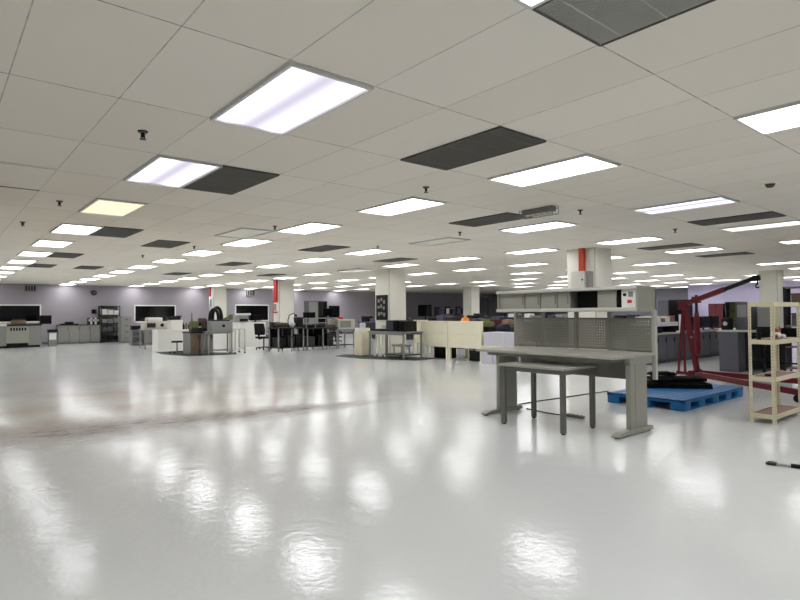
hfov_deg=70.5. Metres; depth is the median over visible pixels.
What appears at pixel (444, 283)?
recessed light
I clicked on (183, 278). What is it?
recessed light
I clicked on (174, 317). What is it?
device
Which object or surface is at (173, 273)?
ceiling vent
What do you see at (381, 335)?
trestle
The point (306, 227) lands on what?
diffuser
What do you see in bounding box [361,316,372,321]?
instrument
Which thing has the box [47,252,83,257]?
ceiling vent
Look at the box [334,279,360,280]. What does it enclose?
recessed light
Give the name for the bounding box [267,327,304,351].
lab bench
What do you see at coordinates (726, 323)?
black centrifuge
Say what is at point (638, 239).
diffuser
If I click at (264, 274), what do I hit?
ceiling vent
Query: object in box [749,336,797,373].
table
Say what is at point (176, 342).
stool
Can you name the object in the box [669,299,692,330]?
tall cabinet
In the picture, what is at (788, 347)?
shelving
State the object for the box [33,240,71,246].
diffuser
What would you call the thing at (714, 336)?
base cabinet
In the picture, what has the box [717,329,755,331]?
countertop
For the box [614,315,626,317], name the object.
instrument
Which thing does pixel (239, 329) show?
metal cart
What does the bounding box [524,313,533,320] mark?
instrument
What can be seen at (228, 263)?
ceiling vent
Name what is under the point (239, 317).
printer
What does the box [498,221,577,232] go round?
recessed light
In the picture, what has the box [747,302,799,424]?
storage rack
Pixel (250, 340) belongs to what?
desk
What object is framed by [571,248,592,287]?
electrical box
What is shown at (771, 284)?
pillar
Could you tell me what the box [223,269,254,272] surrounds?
recessed light
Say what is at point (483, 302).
tall cabinet
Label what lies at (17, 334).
machine
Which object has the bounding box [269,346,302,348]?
shelf
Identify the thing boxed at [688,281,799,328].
wall
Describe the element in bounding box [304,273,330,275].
recessed light
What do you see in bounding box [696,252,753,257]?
ceiling vent
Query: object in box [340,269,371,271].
ceiling vent
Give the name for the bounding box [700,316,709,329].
monitor
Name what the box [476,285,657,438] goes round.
workbench
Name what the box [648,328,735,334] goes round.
countertop
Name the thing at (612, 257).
recessed light
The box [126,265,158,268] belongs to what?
recessed light
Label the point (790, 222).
recessed light
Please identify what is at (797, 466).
wrench
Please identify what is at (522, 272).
recessed light
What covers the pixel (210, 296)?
fire sign
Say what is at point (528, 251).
diffuser
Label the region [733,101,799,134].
recessed light
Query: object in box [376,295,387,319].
notice board
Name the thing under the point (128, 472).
floor
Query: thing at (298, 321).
instrument case
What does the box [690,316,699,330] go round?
monitor
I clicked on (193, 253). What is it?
diffuser
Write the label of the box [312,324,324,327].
instrument
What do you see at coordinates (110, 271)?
diffuser
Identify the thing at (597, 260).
pillar
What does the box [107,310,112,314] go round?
carton
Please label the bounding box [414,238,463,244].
diffuser
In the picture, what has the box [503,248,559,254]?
recessed light
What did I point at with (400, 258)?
ceiling vent
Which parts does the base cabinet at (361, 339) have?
door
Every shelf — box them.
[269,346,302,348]
[303,322,336,323]
[304,345,336,346]
[388,352,419,355]
[497,285,655,310]
[634,322,677,333]
[725,302,739,327]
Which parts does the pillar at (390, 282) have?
corner trim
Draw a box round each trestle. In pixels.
[374,335,379,355]
[380,335,384,356]
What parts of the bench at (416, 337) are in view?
post, panel, panel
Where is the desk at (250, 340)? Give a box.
[233,322,265,347]
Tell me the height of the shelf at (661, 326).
0.284 m
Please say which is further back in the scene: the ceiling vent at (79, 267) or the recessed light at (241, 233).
the ceiling vent at (79, 267)
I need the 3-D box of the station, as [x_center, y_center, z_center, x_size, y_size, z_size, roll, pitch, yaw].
[-5.420,0.045,24.577,0.080,1.810,0.440,1,-2,-40]
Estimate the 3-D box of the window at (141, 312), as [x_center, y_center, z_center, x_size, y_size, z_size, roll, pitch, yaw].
[-12.835,0.715,29.678,2.100,0.910,0.049,1,-2,-40]
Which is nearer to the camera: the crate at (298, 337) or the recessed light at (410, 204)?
the recessed light at (410, 204)
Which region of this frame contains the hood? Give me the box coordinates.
[145,317,162,321]
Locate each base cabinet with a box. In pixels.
[56,326,68,343]
[68,325,79,343]
[79,325,89,343]
[89,325,99,342]
[129,330,141,344]
[142,331,151,343]
[183,333,199,353]
[200,333,212,353]
[354,332,371,354]
[479,332,519,363]
[629,335,666,364]
[664,334,682,362]
[681,333,693,359]
[698,332,709,357]
[708,331,718,356]
[717,329,784,372]
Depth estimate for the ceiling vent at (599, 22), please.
2.74 m
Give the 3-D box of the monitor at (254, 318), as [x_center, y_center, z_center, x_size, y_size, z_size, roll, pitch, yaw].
[-5.992,0.767,23.457,0.500,0.300,0.180,1,-2,-40]
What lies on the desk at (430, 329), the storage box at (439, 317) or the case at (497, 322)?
the storage box at (439, 317)
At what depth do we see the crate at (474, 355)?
15.60 m
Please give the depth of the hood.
22.60 m
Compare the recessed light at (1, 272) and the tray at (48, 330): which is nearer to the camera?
the recessed light at (1, 272)
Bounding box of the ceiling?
[0,0,799,293]
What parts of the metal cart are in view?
post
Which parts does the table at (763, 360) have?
leg, leg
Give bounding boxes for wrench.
[766,461,799,468]
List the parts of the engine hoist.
ram rod, leg, leg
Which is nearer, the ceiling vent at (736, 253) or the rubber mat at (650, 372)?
the rubber mat at (650, 372)
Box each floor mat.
[157,351,235,355]
[338,354,436,360]
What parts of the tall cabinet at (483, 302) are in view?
door, door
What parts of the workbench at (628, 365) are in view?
leg, fascia panel, post, pegboard rail, fascia panel, post, fascia panel, pegboard rail, pegboard rail, fascia panel, modesty panel, post, pegboard rail, pegboard rail, fascia panel, post, control panel, pegboard rail, pegboard rail, leg, post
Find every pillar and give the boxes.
[210,287,226,319]
[278,280,293,322]
[375,269,405,353]
[463,287,479,316]
[567,247,611,349]
[758,270,783,327]
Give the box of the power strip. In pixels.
[526,408,584,418]
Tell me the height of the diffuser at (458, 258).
0.005 m
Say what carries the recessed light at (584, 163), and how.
in the ceiling
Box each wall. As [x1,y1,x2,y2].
[0,283,496,341]
[504,288,687,316]
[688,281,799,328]
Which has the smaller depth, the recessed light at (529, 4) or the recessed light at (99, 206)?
the recessed light at (529, 4)
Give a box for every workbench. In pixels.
[328,319,354,348]
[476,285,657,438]
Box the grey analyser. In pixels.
[735,302,757,329]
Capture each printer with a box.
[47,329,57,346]
[59,322,78,324]
[235,313,250,321]
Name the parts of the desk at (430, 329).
post, panel, panel, post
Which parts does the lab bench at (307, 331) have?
panel, leg, leg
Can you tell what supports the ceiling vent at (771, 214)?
in the ceiling
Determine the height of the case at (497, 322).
0.479 m
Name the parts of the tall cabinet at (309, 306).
white door, black door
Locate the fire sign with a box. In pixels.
[209,287,212,307]
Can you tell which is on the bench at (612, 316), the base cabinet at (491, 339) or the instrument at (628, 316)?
the instrument at (628, 316)
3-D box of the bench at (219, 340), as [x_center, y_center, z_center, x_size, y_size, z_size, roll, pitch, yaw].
[-7.246,1.518,22.315,1.645,0.790,0.720,1,-2,-40]
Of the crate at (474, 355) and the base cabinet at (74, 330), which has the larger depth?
the base cabinet at (74, 330)
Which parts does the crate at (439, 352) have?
box lid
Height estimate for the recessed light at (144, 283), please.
0.022 m
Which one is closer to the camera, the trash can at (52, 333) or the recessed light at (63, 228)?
the recessed light at (63, 228)
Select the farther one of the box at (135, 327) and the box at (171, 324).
the box at (135, 327)
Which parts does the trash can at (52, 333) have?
pedestal door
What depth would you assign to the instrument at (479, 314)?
24.60 m
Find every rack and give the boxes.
[98,306,119,342]
[303,317,336,327]
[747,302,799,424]
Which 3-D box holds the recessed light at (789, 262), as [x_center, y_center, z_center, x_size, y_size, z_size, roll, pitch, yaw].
[11.734,-1.138,17.470,0.598,0.022,1.208,1,-2,-40]
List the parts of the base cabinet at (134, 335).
drawer, drawer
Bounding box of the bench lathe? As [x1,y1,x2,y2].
[189,313,206,331]
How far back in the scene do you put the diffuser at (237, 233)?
10.16 m
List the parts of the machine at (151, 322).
dark door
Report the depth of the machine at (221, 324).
19.07 m
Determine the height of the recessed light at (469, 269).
0.022 m
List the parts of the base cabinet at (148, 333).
door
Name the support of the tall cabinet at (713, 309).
on the floor
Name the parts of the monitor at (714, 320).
screen glass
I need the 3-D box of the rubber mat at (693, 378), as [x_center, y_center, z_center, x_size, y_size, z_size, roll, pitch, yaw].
[4.402,1.241,9.009,0.813,0.071,0.353,-1,-1,6]
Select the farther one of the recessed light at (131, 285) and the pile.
the recessed light at (131, 285)
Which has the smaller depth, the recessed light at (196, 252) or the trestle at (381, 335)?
the recessed light at (196, 252)
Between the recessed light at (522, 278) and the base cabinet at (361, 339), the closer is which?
the base cabinet at (361, 339)
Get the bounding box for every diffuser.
[0,266,23,268]
[8,260,34,263]
[20,252,50,256]
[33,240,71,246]
[97,275,114,276]
[110,271,132,272]
[130,266,155,267]
[155,259,182,262]
[184,251,218,255]
[219,229,269,237]
[225,239,268,245]
[228,270,248,271]
[261,265,286,267]
[282,223,336,232]
[301,258,329,261]
[348,250,385,254]
[387,264,413,266]
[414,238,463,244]
[440,257,475,260]
[505,222,570,231]
[511,249,551,253]
[512,263,541,265]
[602,237,656,243]
[640,262,669,265]
[670,248,718,252]
[741,105,799,131]
[760,262,798,264]
[783,240,799,242]
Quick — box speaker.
[399,321,416,331]
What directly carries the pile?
on the desk at (461, 334)
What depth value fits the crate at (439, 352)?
16.67 m
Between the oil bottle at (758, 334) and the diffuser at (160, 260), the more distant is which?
the diffuser at (160, 260)
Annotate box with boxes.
[24,284,36,291]
[130,325,140,329]
[167,320,182,329]
[246,289,254,295]
[437,315,453,320]
[445,317,461,320]
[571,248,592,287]
[791,293,799,302]
[791,313,798,324]
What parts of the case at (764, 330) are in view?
box lid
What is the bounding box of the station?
[273,280,278,321]
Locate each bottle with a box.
[756,328,760,339]
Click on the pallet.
(683, 400)
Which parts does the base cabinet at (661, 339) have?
door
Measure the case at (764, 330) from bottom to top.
0.179 m
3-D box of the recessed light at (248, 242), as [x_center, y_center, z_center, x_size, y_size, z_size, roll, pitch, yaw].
[-3.115,-1.160,11.480,0.598,0.022,1.208,1,-2,-40]
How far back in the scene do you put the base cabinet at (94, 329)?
27.34 m
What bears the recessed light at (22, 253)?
in the ceiling
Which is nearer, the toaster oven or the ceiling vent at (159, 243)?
the ceiling vent at (159, 243)
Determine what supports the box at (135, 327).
on the base cabinet at (134, 335)
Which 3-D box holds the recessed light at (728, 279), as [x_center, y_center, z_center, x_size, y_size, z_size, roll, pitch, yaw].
[15.655,-0.953,27.069,0.598,0.022,1.208,1,-2,-40]
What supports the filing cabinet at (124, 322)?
on the floor
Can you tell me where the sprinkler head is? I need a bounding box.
[137,130,147,139]
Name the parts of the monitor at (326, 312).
screen glass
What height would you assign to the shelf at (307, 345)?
0.030 m
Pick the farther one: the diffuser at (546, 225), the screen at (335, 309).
the screen at (335, 309)
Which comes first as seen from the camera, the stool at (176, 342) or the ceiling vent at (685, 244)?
the ceiling vent at (685, 244)
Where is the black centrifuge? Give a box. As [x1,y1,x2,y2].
[721,318,732,329]
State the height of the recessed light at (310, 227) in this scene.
0.022 m
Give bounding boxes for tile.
[0,162,55,190]
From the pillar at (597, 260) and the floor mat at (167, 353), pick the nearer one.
the pillar at (597, 260)
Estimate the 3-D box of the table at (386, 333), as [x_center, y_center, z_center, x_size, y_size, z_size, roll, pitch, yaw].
[-0.157,1.345,17.189,0.780,0.800,1.730,1,-2,-40]
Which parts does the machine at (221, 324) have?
tool arm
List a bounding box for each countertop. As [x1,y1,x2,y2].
[56,324,100,325]
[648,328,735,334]
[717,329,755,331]
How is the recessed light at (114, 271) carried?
in the ceiling
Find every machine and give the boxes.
[0,315,51,347]
[141,317,166,328]
[207,306,232,330]
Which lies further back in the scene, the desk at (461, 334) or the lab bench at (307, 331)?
the lab bench at (307, 331)
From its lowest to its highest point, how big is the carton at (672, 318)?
0.160 m
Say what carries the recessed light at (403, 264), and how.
in the ceiling
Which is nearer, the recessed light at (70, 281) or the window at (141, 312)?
the recessed light at (70, 281)
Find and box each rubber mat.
[647,371,676,374]
[647,375,706,381]
[647,379,712,388]
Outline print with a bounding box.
[772,328,780,337]
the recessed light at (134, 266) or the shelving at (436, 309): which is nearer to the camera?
the recessed light at (134, 266)
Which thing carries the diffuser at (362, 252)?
attached to the recessed light at (368, 251)
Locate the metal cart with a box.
[229,328,245,352]
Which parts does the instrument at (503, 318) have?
box lid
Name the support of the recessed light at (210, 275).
in the ceiling
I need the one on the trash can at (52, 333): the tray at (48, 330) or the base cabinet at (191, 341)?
the tray at (48, 330)
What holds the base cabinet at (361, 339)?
on the floor mat at (390, 357)
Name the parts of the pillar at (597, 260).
corner trim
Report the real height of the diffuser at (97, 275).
0.005 m
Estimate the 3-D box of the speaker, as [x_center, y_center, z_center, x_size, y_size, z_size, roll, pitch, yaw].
[0.228,0.775,16.648,0.490,0.309,0.260,1,-2,-40]
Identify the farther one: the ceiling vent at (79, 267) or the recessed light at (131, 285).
the recessed light at (131, 285)
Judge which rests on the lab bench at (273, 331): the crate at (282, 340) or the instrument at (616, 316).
the crate at (282, 340)
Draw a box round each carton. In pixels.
[102,309,107,314]
[106,326,112,331]
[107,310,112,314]
[107,335,112,339]
[645,316,660,321]
[661,316,674,321]
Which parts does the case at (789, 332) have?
box lid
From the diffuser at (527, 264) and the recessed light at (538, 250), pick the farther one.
the diffuser at (527, 264)
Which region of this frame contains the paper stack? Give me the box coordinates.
[355,323,369,331]
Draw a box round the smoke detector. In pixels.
[760,181,779,187]
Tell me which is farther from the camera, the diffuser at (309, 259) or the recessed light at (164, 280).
the recessed light at (164, 280)
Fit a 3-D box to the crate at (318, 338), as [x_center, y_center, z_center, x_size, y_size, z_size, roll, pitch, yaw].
[-3.120,1.510,21.342,0.282,0.398,0.562,1,-2,-40]
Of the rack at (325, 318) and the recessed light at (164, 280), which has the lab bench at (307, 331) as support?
the rack at (325, 318)
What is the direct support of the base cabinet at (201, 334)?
on the floor mat at (167, 353)
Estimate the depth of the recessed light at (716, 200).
7.77 m
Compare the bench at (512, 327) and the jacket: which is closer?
the jacket
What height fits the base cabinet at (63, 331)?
0.870 m
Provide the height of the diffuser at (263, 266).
0.005 m
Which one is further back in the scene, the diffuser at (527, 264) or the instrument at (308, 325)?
the instrument at (308, 325)
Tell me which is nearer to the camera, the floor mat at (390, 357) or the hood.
the floor mat at (390, 357)
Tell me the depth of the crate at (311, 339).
20.91 m
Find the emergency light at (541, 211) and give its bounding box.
[519,205,558,219]
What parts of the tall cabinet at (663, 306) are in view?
door, door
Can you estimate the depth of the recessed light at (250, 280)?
24.63 m
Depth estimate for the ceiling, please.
4.60 m
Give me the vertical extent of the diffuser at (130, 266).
0.005 m
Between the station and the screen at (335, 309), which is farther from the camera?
the screen at (335, 309)
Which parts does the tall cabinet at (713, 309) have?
door, door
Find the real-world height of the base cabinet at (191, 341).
0.707 m
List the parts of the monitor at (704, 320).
screen glass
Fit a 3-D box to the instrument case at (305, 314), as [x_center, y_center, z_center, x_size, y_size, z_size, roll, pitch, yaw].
[-3.388,0.562,21.114,0.362,0.209,0.312,1,-2,-40]
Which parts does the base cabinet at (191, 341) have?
door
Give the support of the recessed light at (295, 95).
in the ceiling
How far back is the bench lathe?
19.30 m
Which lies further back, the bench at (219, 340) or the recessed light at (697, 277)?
the recessed light at (697, 277)
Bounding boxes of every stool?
[169,341,182,353]
[391,344,411,354]
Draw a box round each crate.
[272,337,285,347]
[280,336,294,346]
[288,334,302,346]
[302,336,314,345]
[310,334,321,345]
[319,333,332,344]
[434,347,456,357]
[469,350,479,360]
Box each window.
[0,304,40,322]
[134,305,175,322]
[235,304,268,320]
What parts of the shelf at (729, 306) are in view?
panel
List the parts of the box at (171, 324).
box lid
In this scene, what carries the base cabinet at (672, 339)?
on the floor
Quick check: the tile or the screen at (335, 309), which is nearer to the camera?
the tile
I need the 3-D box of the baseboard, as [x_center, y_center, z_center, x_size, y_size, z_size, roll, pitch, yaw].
[-8.704,2.115,33.090,45.000,0.100,0.020,1,-2,-40]
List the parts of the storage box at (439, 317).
box lid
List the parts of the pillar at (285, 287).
corner trim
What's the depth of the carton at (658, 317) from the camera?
14.82 m
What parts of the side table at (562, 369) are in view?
leg, leg, leg, leg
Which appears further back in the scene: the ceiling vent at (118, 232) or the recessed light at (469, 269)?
the recessed light at (469, 269)
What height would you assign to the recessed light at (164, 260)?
0.022 m
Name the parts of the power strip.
power cord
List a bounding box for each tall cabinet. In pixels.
[304,301,326,324]
[479,298,487,316]
[488,295,503,316]
[658,300,668,315]
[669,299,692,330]
[708,304,724,328]
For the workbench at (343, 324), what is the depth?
21.83 m
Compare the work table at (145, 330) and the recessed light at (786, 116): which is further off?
the work table at (145, 330)
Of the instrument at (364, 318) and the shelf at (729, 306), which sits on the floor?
the shelf at (729, 306)
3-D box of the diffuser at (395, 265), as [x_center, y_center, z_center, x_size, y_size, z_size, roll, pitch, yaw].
[0.018,-1.060,17.254,0.554,0.005,1.164,1,-2,-40]
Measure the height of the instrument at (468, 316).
0.363 m
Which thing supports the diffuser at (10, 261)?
attached to the recessed light at (14, 261)
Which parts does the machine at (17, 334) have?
panel, screen glass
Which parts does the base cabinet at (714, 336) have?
door, door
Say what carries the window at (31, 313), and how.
in the wall at (65, 303)
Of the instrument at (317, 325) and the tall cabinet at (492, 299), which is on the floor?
the tall cabinet at (492, 299)
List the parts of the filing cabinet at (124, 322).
drawer, drawer, drawer, drawer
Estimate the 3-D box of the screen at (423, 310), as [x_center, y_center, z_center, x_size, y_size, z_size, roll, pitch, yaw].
[1.700,1.258,38.066,0.550,1.880,1.300,1,-2,-40]
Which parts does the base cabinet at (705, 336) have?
door, door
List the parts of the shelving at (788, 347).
shelf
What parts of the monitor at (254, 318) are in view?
screen glass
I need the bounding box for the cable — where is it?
[518,391,608,404]
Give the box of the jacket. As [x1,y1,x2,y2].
[496,319,513,331]
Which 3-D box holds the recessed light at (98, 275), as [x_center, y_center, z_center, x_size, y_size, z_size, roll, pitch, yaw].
[-10.910,-0.892,20.862,0.598,0.022,1.208,1,-2,-40]
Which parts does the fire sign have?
white panel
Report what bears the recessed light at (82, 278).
in the ceiling
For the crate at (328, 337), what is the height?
0.448 m
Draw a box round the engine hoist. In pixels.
[676,275,799,402]
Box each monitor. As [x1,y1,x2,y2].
[250,315,261,321]
[322,308,331,317]
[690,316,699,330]
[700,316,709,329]
[709,316,718,329]
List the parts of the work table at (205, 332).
leg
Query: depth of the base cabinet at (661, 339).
14.53 m
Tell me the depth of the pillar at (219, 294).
30.28 m
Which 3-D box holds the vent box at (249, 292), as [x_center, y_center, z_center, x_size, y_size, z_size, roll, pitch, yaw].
[-8.734,-0.436,33.067,0.480,0.400,0.127,1,-2,-40]
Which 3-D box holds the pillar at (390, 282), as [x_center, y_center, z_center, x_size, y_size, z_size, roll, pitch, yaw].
[-0.318,0.383,19.049,0.708,2.811,0.766,1,-2,-40]
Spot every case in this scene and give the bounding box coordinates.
[269,322,278,326]
[294,317,302,326]
[303,312,315,317]
[490,319,502,326]
[756,326,779,335]
[780,328,798,336]
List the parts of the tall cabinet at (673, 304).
door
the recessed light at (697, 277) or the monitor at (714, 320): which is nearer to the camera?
the monitor at (714, 320)
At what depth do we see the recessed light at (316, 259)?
15.21 m
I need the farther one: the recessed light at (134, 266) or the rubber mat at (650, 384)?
the recessed light at (134, 266)
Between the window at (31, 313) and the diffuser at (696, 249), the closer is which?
the diffuser at (696, 249)
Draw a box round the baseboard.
[42,332,352,343]
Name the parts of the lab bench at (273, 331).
panel, cable coil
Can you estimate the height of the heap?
0.195 m
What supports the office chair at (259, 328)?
on the floor
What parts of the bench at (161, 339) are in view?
panel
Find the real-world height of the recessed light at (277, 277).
0.022 m
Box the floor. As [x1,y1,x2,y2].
[0,333,799,599]
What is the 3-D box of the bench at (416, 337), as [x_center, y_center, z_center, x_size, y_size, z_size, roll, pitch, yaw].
[1.145,1.210,18.489,0.720,1.110,1.300,1,-2,-40]
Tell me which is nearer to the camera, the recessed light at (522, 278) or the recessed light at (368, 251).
the recessed light at (368, 251)
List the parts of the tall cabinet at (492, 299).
door, door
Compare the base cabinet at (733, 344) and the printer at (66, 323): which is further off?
the printer at (66, 323)
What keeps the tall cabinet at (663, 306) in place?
on the floor
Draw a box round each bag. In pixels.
[461,316,468,320]
[772,328,785,337]
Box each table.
[139,329,162,348]
[203,331,233,354]
[368,331,422,358]
[498,360,597,434]
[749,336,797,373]
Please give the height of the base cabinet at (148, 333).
0.620 m
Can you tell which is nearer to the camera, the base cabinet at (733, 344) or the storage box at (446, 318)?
the base cabinet at (733, 344)
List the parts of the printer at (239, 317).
scanner lid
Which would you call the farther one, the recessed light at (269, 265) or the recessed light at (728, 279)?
the recessed light at (728, 279)
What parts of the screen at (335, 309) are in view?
glass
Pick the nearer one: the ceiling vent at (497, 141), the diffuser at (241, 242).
the ceiling vent at (497, 141)
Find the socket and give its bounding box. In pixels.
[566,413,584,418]
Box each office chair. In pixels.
[254,323,271,349]
[328,330,341,341]
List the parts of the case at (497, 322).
box lid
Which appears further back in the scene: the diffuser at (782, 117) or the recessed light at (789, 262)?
the recessed light at (789, 262)
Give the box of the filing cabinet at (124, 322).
[118,316,131,342]
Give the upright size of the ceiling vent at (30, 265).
0.016 m
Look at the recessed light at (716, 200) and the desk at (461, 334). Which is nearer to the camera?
the recessed light at (716, 200)
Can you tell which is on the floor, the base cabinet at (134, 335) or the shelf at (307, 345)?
the base cabinet at (134, 335)
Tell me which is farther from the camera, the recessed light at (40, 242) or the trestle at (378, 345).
the trestle at (378, 345)
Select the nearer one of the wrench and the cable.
the wrench
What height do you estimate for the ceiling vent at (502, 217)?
0.016 m
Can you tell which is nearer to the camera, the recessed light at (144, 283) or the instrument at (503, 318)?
the instrument at (503, 318)
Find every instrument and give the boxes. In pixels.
[303,324,313,327]
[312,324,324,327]
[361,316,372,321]
[467,315,478,318]
[473,313,484,317]
[499,317,513,325]
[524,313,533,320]
[555,314,567,320]
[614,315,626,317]
[627,315,638,317]
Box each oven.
[328,319,354,328]
[386,320,412,331]
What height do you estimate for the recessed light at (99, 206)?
0.022 m
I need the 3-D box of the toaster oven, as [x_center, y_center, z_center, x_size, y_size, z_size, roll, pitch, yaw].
[-0.025,0.775,17.029,0.592,0.329,0.570,1,-2,-40]
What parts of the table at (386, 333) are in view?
leg, leg, leg, leg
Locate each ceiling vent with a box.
[27,264,55,267]
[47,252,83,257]
[73,266,102,269]
[90,226,143,237]
[142,240,189,247]
[163,272,190,274]
[182,165,278,194]
[217,262,251,265]
[257,274,285,275]
[298,245,349,251]
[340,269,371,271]
[373,257,415,262]
[400,126,545,169]
[449,212,532,226]
[532,0,715,46]
[637,243,703,249]
[687,211,785,225]
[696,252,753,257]
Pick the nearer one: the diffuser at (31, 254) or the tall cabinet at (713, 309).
the diffuser at (31, 254)
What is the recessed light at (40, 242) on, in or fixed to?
in the ceiling
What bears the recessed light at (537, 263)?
in the ceiling
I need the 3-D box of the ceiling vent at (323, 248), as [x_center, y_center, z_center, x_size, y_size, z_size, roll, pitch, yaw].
[-1.708,-1.148,12.649,0.602,0.016,1.212,1,-2,-40]
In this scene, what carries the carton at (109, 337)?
on the rack at (100, 316)
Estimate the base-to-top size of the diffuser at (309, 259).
0.005 m
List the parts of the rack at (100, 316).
post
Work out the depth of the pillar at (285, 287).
24.57 m
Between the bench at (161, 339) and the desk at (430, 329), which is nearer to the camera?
the desk at (430, 329)
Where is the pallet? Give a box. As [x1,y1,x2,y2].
[607,384,742,411]
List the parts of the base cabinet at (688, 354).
door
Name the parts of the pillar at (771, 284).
corner trim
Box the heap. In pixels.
[274,322,294,326]
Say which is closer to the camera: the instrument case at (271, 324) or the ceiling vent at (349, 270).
the ceiling vent at (349, 270)
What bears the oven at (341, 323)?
in the workbench at (343, 324)
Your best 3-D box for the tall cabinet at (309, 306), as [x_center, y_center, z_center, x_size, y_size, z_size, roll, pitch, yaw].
[-4.700,1.076,31.570,1.200,2.050,0.520,1,-2,-40]
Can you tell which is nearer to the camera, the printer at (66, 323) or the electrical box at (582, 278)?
the electrical box at (582, 278)
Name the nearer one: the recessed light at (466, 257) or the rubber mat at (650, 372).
the rubber mat at (650, 372)
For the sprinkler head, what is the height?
0.066 m
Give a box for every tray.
[47,329,57,331]
[371,325,385,330]
[371,329,385,330]
[483,327,495,331]
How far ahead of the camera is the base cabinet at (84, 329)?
27.06 m
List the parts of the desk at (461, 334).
post, panel, panel, cap rail, post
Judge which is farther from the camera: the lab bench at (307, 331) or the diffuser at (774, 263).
the lab bench at (307, 331)
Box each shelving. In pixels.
[434,307,461,315]
[783,286,799,370]
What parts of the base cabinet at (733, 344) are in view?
knee panel, leg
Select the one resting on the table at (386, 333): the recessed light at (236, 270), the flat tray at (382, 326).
the flat tray at (382, 326)
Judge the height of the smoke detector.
0.050 m
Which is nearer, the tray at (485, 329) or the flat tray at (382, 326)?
the tray at (485, 329)
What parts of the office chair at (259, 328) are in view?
backrest, seat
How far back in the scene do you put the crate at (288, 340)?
20.33 m
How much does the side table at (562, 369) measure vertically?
0.732 m
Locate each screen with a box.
[329,306,341,336]
[418,305,431,319]
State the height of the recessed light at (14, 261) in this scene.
0.022 m
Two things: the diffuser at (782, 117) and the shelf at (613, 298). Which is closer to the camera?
the diffuser at (782, 117)
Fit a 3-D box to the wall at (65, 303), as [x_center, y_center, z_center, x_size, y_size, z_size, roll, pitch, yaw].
[-8.784,0.762,33.205,45.000,2.811,0.200,1,-2,-40]
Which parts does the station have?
white panel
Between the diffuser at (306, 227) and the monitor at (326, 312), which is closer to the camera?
the diffuser at (306, 227)
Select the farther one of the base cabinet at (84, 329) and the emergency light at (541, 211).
the base cabinet at (84, 329)
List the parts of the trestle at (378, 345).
leg, leg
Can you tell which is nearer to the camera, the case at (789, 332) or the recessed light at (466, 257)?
the case at (789, 332)
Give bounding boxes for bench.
[152,329,188,351]
[213,328,238,348]
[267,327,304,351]
[296,327,338,350]
[359,317,412,339]
[414,320,456,354]
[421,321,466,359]
[434,318,521,349]
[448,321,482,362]
[612,316,643,337]
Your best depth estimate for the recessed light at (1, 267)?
17.00 m
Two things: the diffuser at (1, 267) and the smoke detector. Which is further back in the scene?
the diffuser at (1, 267)
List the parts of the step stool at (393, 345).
seat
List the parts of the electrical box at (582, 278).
box door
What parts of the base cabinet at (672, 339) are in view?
door, door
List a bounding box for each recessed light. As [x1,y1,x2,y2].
[0,266,25,269]
[0,271,15,273]
[6,259,37,263]
[16,251,53,256]
[30,239,74,247]
[49,223,103,235]
[67,281,87,282]
[78,198,147,216]
[78,278,101,279]
[92,274,116,276]
[107,270,135,273]
[123,154,221,188]
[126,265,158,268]
[127,285,145,286]
[143,283,161,284]
[151,258,187,262]
[157,280,176,281]
[177,277,198,279]
[180,250,224,255]
[197,274,224,276]
[210,61,373,135]
[214,227,274,238]
[220,238,273,246]
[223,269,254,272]
[246,280,270,281]
[256,264,290,267]
[271,277,298,278]
[276,222,342,234]
[293,257,334,262]
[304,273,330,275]
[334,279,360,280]
[343,249,392,254]
[357,197,446,215]
[381,263,420,267]
[406,272,438,274]
[408,237,469,245]
[434,283,459,284]
[435,256,481,261]
[451,268,486,270]
[487,153,620,186]
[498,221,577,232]
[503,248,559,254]
[506,262,550,266]
[508,272,543,274]
[509,278,539,279]
[512,0,548,9]
[594,236,664,244]
[611,256,626,258]
[612,271,647,273]
[631,195,739,214]
[631,262,677,265]
[653,274,683,276]
[662,247,725,253]
[683,277,716,278]
[711,279,742,280]
[718,219,799,231]
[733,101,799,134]
[755,261,799,264]
[777,239,799,243]
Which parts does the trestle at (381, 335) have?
leg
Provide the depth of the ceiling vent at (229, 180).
6.10 m
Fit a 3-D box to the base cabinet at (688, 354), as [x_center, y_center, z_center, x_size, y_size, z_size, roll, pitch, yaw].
[7.795,1.285,15.809,0.888,0.740,0.636,1,-2,-40]
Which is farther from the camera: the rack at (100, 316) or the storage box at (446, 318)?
the rack at (100, 316)
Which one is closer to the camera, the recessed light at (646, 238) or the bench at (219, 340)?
the recessed light at (646, 238)
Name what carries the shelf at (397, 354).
attached to the table at (386, 333)
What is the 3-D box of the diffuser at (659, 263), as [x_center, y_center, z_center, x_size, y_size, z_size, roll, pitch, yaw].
[7.828,-1.116,17.398,0.554,0.005,1.164,1,-2,-40]
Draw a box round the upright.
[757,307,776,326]
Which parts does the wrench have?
handle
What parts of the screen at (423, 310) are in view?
glass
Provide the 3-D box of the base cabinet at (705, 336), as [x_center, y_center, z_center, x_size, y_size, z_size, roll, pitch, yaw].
[8.487,1.293,16.384,0.888,0.740,0.636,1,-2,-40]
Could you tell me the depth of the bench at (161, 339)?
20.85 m
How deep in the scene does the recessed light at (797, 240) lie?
11.98 m
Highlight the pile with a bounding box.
[469,319,495,331]
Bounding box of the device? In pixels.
[166,316,181,319]

